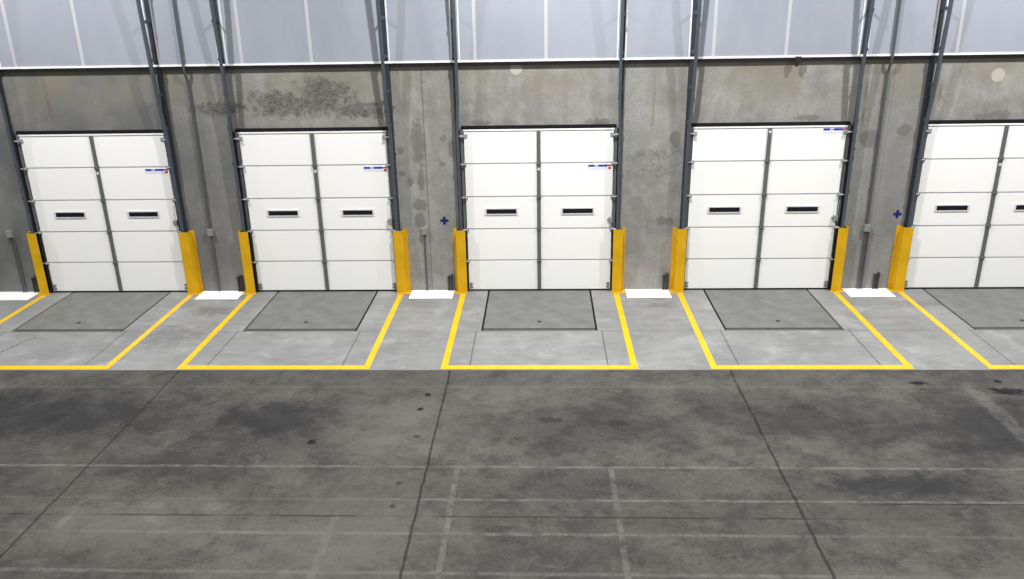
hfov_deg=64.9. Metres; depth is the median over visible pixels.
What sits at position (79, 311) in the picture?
dock leveler
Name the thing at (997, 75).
plug
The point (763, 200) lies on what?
door
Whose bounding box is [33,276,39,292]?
pipe stub
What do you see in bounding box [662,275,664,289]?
pipe stub
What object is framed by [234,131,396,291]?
door
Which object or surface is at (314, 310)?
dock leveler
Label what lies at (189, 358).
bay outline
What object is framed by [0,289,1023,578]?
floor
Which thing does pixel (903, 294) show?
bay outline
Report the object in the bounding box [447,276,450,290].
pipe stub
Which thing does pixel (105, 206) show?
door
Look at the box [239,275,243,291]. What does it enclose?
pipe stub
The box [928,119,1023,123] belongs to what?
seal
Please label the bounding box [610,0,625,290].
door track
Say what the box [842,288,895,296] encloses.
floor patch
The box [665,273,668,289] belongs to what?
pipe stub
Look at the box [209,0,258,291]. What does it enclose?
door track
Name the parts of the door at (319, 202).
pane, rail, pane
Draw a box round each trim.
[0,54,1023,72]
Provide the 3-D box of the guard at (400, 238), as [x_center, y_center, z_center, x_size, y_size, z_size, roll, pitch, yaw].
[-2.070,-0.526,15.174,0.260,1.224,0.202,0,20,2]
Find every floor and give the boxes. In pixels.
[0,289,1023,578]
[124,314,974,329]
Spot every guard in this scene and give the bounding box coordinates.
[26,231,51,294]
[178,230,203,294]
[238,230,257,294]
[393,229,411,293]
[453,228,467,293]
[611,227,625,292]
[669,227,686,292]
[829,226,848,291]
[887,225,913,291]
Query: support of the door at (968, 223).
in the wall at (655, 94)
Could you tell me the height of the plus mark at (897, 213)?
0.150 m
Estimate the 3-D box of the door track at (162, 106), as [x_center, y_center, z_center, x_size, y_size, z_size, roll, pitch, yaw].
[-6.239,-3.459,14.109,0.135,7.595,0.464,0,20,2]
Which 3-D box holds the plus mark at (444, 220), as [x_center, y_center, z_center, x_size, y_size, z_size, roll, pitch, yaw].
[-1.256,-1.280,14.975,0.150,0.150,0.002,0,20,2]
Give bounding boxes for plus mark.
[440,217,447,224]
[893,210,901,217]
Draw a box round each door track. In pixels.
[0,80,53,292]
[136,0,187,232]
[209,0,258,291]
[376,0,400,287]
[450,0,468,291]
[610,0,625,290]
[679,0,701,281]
[827,0,874,289]
[903,0,953,227]
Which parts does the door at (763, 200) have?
pane, rail, pane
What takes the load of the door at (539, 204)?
in the wall at (655, 94)
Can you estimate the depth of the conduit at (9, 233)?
15.47 m
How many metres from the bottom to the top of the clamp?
0.166 m
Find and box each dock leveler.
[13,292,168,331]
[245,291,376,330]
[481,290,596,330]
[704,289,841,329]
[924,289,1023,329]
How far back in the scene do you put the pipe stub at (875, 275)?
15.05 m
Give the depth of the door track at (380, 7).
14.20 m
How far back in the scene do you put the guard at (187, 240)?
15.31 m
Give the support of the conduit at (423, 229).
attached to the wall at (655, 94)
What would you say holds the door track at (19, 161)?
attached to the wall at (655, 94)
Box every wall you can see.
[0,0,1023,66]
[0,58,1023,314]
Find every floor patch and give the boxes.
[0,292,39,299]
[195,291,244,298]
[409,290,454,298]
[625,289,671,297]
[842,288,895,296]
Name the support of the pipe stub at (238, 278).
on the floor patch at (206, 294)
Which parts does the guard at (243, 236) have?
plate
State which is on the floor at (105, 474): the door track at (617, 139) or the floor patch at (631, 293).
the floor patch at (631, 293)
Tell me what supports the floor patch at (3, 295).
on the floor at (105, 474)
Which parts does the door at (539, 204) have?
pane, rail, pane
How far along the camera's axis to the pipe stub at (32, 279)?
15.66 m
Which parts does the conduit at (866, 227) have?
plate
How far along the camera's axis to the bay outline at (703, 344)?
12.16 m
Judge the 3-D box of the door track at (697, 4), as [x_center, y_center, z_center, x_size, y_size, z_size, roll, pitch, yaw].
[3.103,-3.498,13.757,0.135,7.595,0.464,0,20,2]
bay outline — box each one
[0,295,192,368]
[177,294,402,368]
[441,293,637,368]
[677,292,913,368]
[898,292,1023,368]
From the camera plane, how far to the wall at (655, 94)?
14.34 m
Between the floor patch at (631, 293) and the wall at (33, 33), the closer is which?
the wall at (33, 33)
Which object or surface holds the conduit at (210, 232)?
attached to the wall at (655, 94)
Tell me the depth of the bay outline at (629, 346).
12.30 m
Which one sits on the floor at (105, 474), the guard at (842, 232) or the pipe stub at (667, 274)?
the guard at (842, 232)
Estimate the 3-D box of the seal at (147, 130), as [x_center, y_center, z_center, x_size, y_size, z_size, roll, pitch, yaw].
[-7.630,-2.853,14.603,2.756,0.062,0.048,0,20,2]
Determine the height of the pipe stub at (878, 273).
0.322 m
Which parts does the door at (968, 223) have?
pane, rail, pane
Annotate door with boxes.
[14,133,187,292]
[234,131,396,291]
[459,128,617,290]
[684,125,851,289]
[904,123,1023,288]
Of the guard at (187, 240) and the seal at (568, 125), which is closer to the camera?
the seal at (568, 125)
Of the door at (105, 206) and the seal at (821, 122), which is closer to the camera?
the seal at (821, 122)
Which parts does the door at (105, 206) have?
pane, rail, pane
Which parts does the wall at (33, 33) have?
wall panel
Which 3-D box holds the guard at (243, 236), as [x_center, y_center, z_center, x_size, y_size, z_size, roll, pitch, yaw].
[-5.032,-0.514,15.285,0.260,1.224,0.202,0,20,2]
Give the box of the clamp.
[795,56,801,66]
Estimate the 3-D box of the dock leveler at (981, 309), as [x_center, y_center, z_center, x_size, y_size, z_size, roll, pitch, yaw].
[8.612,0.349,14.138,1.956,0.074,1.935,0,20,2]
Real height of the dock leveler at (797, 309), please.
0.074 m
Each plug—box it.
[510,65,521,74]
[991,68,1004,81]
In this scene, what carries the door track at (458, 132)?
attached to the wall at (655, 94)
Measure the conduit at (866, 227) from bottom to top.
7.598 m
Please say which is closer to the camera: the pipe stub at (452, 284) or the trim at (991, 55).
the trim at (991, 55)
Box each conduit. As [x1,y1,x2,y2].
[5,230,26,291]
[172,0,219,291]
[421,227,427,290]
[857,0,901,288]
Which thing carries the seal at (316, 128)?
attached to the wall at (655, 94)
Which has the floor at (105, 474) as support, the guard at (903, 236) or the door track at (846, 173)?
the guard at (903, 236)
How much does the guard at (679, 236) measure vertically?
1.224 m
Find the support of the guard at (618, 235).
on the floor at (105, 474)
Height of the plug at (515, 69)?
0.210 m
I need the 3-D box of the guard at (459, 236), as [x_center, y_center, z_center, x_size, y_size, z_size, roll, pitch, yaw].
[-0.971,-0.531,15.132,0.260,1.224,0.202,0,20,2]
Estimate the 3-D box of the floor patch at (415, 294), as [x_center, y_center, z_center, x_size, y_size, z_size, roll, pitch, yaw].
[-1.514,0.089,15.244,0.818,0.003,0.453,0,20,2]
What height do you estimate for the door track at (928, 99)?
7.595 m
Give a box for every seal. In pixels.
[16,129,163,134]
[235,127,387,131]
[461,124,616,129]
[691,121,849,126]
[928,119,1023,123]
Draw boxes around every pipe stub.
[31,278,36,292]
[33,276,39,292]
[236,277,240,291]
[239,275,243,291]
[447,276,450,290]
[451,274,453,290]
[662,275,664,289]
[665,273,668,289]
[872,274,876,288]
[875,272,880,288]
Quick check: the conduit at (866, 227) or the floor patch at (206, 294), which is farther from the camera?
the floor patch at (206, 294)
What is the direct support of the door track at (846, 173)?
attached to the wall at (655, 94)
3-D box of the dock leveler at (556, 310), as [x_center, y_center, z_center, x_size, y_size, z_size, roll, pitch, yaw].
[0.490,0.383,14.444,1.956,0.074,1.935,0,20,2]
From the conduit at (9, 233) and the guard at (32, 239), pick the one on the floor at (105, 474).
the guard at (32, 239)
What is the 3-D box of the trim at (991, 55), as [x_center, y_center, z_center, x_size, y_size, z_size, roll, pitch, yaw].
[0.452,-3.918,13.928,36.000,0.063,0.032,0,20,2]

